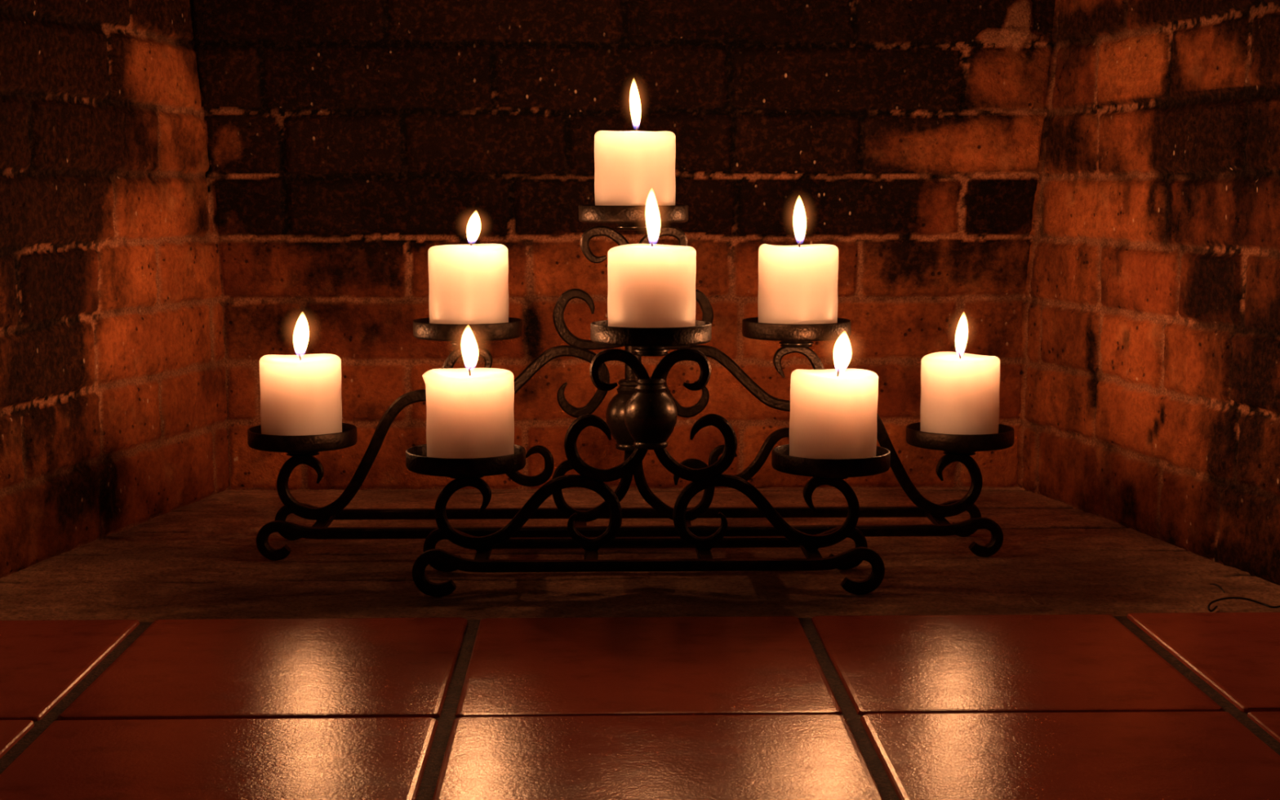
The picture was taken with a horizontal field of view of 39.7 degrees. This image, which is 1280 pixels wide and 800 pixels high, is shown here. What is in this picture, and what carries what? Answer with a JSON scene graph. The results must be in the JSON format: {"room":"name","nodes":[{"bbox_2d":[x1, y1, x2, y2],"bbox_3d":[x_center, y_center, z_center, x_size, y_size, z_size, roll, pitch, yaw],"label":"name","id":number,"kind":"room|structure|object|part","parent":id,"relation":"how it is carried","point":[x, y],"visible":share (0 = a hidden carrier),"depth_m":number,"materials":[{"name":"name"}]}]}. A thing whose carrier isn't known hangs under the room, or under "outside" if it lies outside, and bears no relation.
{"room":"fireplace hearth","nodes":[
{"label":"fireplace hearth","id":0,"kind":"room"},
{"bbox_2d":[0,0,229,577],"bbox_3d":[-0.546,-0.214,1.744,0.008,0.724,0.733,1,7,12],"label":"wall","id":1,"kind":"structure","parent":0,"point":[113,414],"depth_m":1.78,"materials":[{"name":"brown brick"}]},
{"bbox_2d":[189,0,1055,490],"bbox_3d":[-0.011,-0.252,2.003,1.057,0.736,0.099,0,7,-1],"label":"wall","id":2,"kind":"structure","parent":0,"point":[348,141],"depth_m":2.02,"materials":[{"name":"brown brick"}]},
{"bbox_2d":[0,612,1279,799],"bbox_3d":[0.014,0.263,0.785,1.852,0.012,1.343,0,7,-1],"label":"floor","id":3,"kind":"structure","parent":0,"point":[1134,706],"depth_m":1.21,"materials":[{"name":"tile"}]},
{"bbox_2d":[0,486,1279,622],"bbox_3d":[-0.019,0.143,1.785,1.268,0.004,0.680,0,7,-1],"label":"hearth","id":4,"kind":"object","parent":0,"point":[201,559],"visible":0.53,"depth_m":1.64,"materials":[{"name":"brown stone"}]},
{"bbox_2d":[247,204,1014,560],"bbox_3d":[-0.007,-0.021,1.732,0.748,0.336,0.109,0,7,-1],"label":"candle stand","id":5,"kind":"object","parent":4,"relation":"on","point":[467,338],"visible":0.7,"depth_m":1.72,"materials":[{"name":"brown metal"}]},
{"bbox_2d":[259,351,342,435],"bbox_3d":[-0.330,-0.026,1.723,0.078,0.134,0.078,0,7,-1],"label":"pillar candle","id":6,"kind":"object","parent":5,"relation":"on","point":[300,394],"visible":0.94,"depth_m":1.69,"materials":[{"name":"beige wax"}]},
{"bbox_3d":[-0.329,0.036,1.731,0.105,0.016,0.105,0,7,-1],"label":"candle plate","id":7,"kind":"part","parent":5,"relation":"part of","materials":[{"name":"brown metal"}]},
{"bbox_3d":[-0.167,-0.069,1.722,0.106,0.016,0.106,0,7,-1],"label":"candle plate","id":8,"kind":"part","parent":5,"relation":"part of","materials":[{"name":"brown metal"}]},
{"bbox_2d":[427,240,508,324],"bbox_3d":[-0.166,-0.126,1.715,0.077,0.124,0.078,0,7,-1],"label":"pillar candle","id":9,"kind":"object","parent":5,"relation":"on","point":[468,283],"visible":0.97,"depth_m":1.68,"materials":[{"name":"beige wax"}]},
{"bbox_3d":[-0.010,0.121,1.798,0.715,0.038,0.011,0,7,-1],"label":"rail","id":10,"kind":"part","parent":5,"relation":"part of","materials":[{"name":"brown metal"}]},
{"bbox_3d":[-0.008,0.133,1.701,0.715,0.038,0.011,0,7,-1],"label":"rail","id":11,"kind":"part","parent":5,"relation":"part of","materials":[{"name":"brown metal"}]},
{"bbox_3d":[-0.007,-0.033,1.730,0.016,0.208,0.016,0,7,-1],"label":"post","id":12,"kind":"part","parent":5,"relation":"part of","materials":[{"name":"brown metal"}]},
{"bbox_3d":[-0.006,-0.180,1.712,0.106,0.016,0.106,0,7,-1],"label":"candle plate","id":13,"kind":"part","parent":5,"relation":"part of","materials":[{"name":"brown metal"}]},
{"bbox_2d":[594,125,675,205],"bbox_3d":[-0.005,-0.246,1.704,0.078,0.142,0.078,0,7,-1],"label":"pillar candle","id":14,"kind":"object","parent":5,"relation":"on","point":[632,168],"visible":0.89,"depth_m":1.67,"materials":[{"name":"beige wax"}]},
{"bbox_3d":[0.152,-0.070,1.730,0.106,0.016,0.106,0,7,-1],"label":"candle plate","id":15,"kind":"part","parent":5,"relation":"part of","materials":[{"name":"brown metal"}]},
{"bbox_2d":[757,240,838,324],"bbox_3d":[0.153,-0.136,1.722,0.078,0.142,0.077,0,7,-1],"label":"pillar candle","id":16,"kind":"object","parent":5,"relation":"on","point":[797,284],"visible":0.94,"depth_m":1.69,"materials":[{"name":"beige wax"}]},
{"bbox_2d":[920,350,999,434],"bbox_3d":[0.314,-0.027,1.739,0.076,0.135,0.077,0,7,-1],"label":"pillar candle","id":17,"kind":"object","parent":5,"relation":"on","point":[960,391],"visible":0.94,"depth_m":1.71,"materials":[{"name":"beige wax"}]},
{"bbox_3d":[0.315,0.035,1.746,0.105,0.016,0.105,0,7,-1],"label":"candle plate","id":18,"kind":"part","parent":5,"relation":"part of","materials":[{"name":"brown metal"}]},
{"bbox_2d":[405,320,890,596],"bbox_3d":[0.008,0.048,1.587,0.432,0.234,0.111,0,7,-1],"label":"candle stand","id":19,"kind":"object","parent":4,"relation":"on","point":[651,414],"visible":0.98,"depth_m":1.57,"materials":[{"name":"brown metal"}]},
{"bbox_3d":[-0.155,0.052,1.584,0.106,0.016,0.106,0,7,-1],"label":"candle plate","id":20,"kind":"part","parent":19,"relation":"part of","materials":[{"name":"brown metal"}]},
{"bbox_2d":[422,364,514,458],"bbox_3d":[-0.152,-0.008,1.577,0.081,0.132,0.078,0,7,-1],"label":"pillar candle","id":21,"kind":"object","parent":19,"relation":"on","point":[469,411],"visible":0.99,"depth_m":1.55,"materials":[{"name":"beige wax"}]},
{"bbox_3d":[0.005,0.138,1.649,0.412,0.041,0.011,0,7,-1],"label":"rail","id":22,"kind":"part","parent":19,"relation":"part of","materials":[{"name":"brown metal"}]},
{"bbox_3d":[0.008,0.150,1.549,0.412,0.041,0.011,0,7,-1],"label":"rail","id":23,"kind":"part","parent":19,"relation":"part of","materials":[{"name":"brown metal"}]},
{"bbox_3d":[0.010,-0.060,1.574,0.107,0.016,0.107,0,7,-1],"label":"candle plate","id":24,"kind":"part","parent":19,"relation":"part of","materials":[{"name":"brown metal"}]},
{"bbox_2d":[607,240,696,328],"bbox_3d":[0.010,-0.125,1.566,0.078,0.141,0.079,0,7,-1],"label":"pillar candle","id":25,"kind":"object","parent":19,"relation":"on","point":[651,286],"visible":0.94,"depth_m":1.54,"materials":[{"name":"beige wax"}]},
{"bbox_3d":[0.171,0.053,1.592,0.106,0.016,0.106,0,7,-1],"label":"candle plate","id":26,"kind":"part","parent":19,"relation":"part of","materials":[{"name":"brown metal"}]},
{"bbox_2d":[789,365,878,458],"bbox_3d":[0.173,-0.005,1.585,0.078,0.127,0.078,1,7,-1],"label":"pillar candle","id":27,"kind":"object","parent":19,"relation":"on","point":[833,411],"visible":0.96,"depth_m":1.55,"materials":[{"name":"beige wax"}]},
{"bbox_2d":[1209,583,1224,592],"bbox_3d":[0.508,0.165,1.563,0.003,0.005,0.037,0,7,-1],"label":"twig","id":28,"kind":"object","parent":4,"relation":"on","point":[1215,584],"visible":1,"depth_m":1.56,"materials":[{"name":"wood"}]},
{"bbox_2d":[1207,596,1279,612],"bbox_3d":[0.517,0.171,1.497,0.090,0.009,0.019,-1,7,-11],"label":"wire","id":29,"kind":"object","parent":4,"relation":"on","point":[1228,597],"visible":1,"depth_m":1.50,"materials":[{"name":"black metal"}]},
{"bbox_2d":[1017,0,1279,585],"bbox_3d":[0.520,-0.216,1.762,0.008,0.724,0.699,-2,7,-13],"label":"wall","id":30,"kind":"structure","parent":0,"point":[1150,390],"depth_m":1.77,"materials":[{"name":"brown brick"}]}
]}

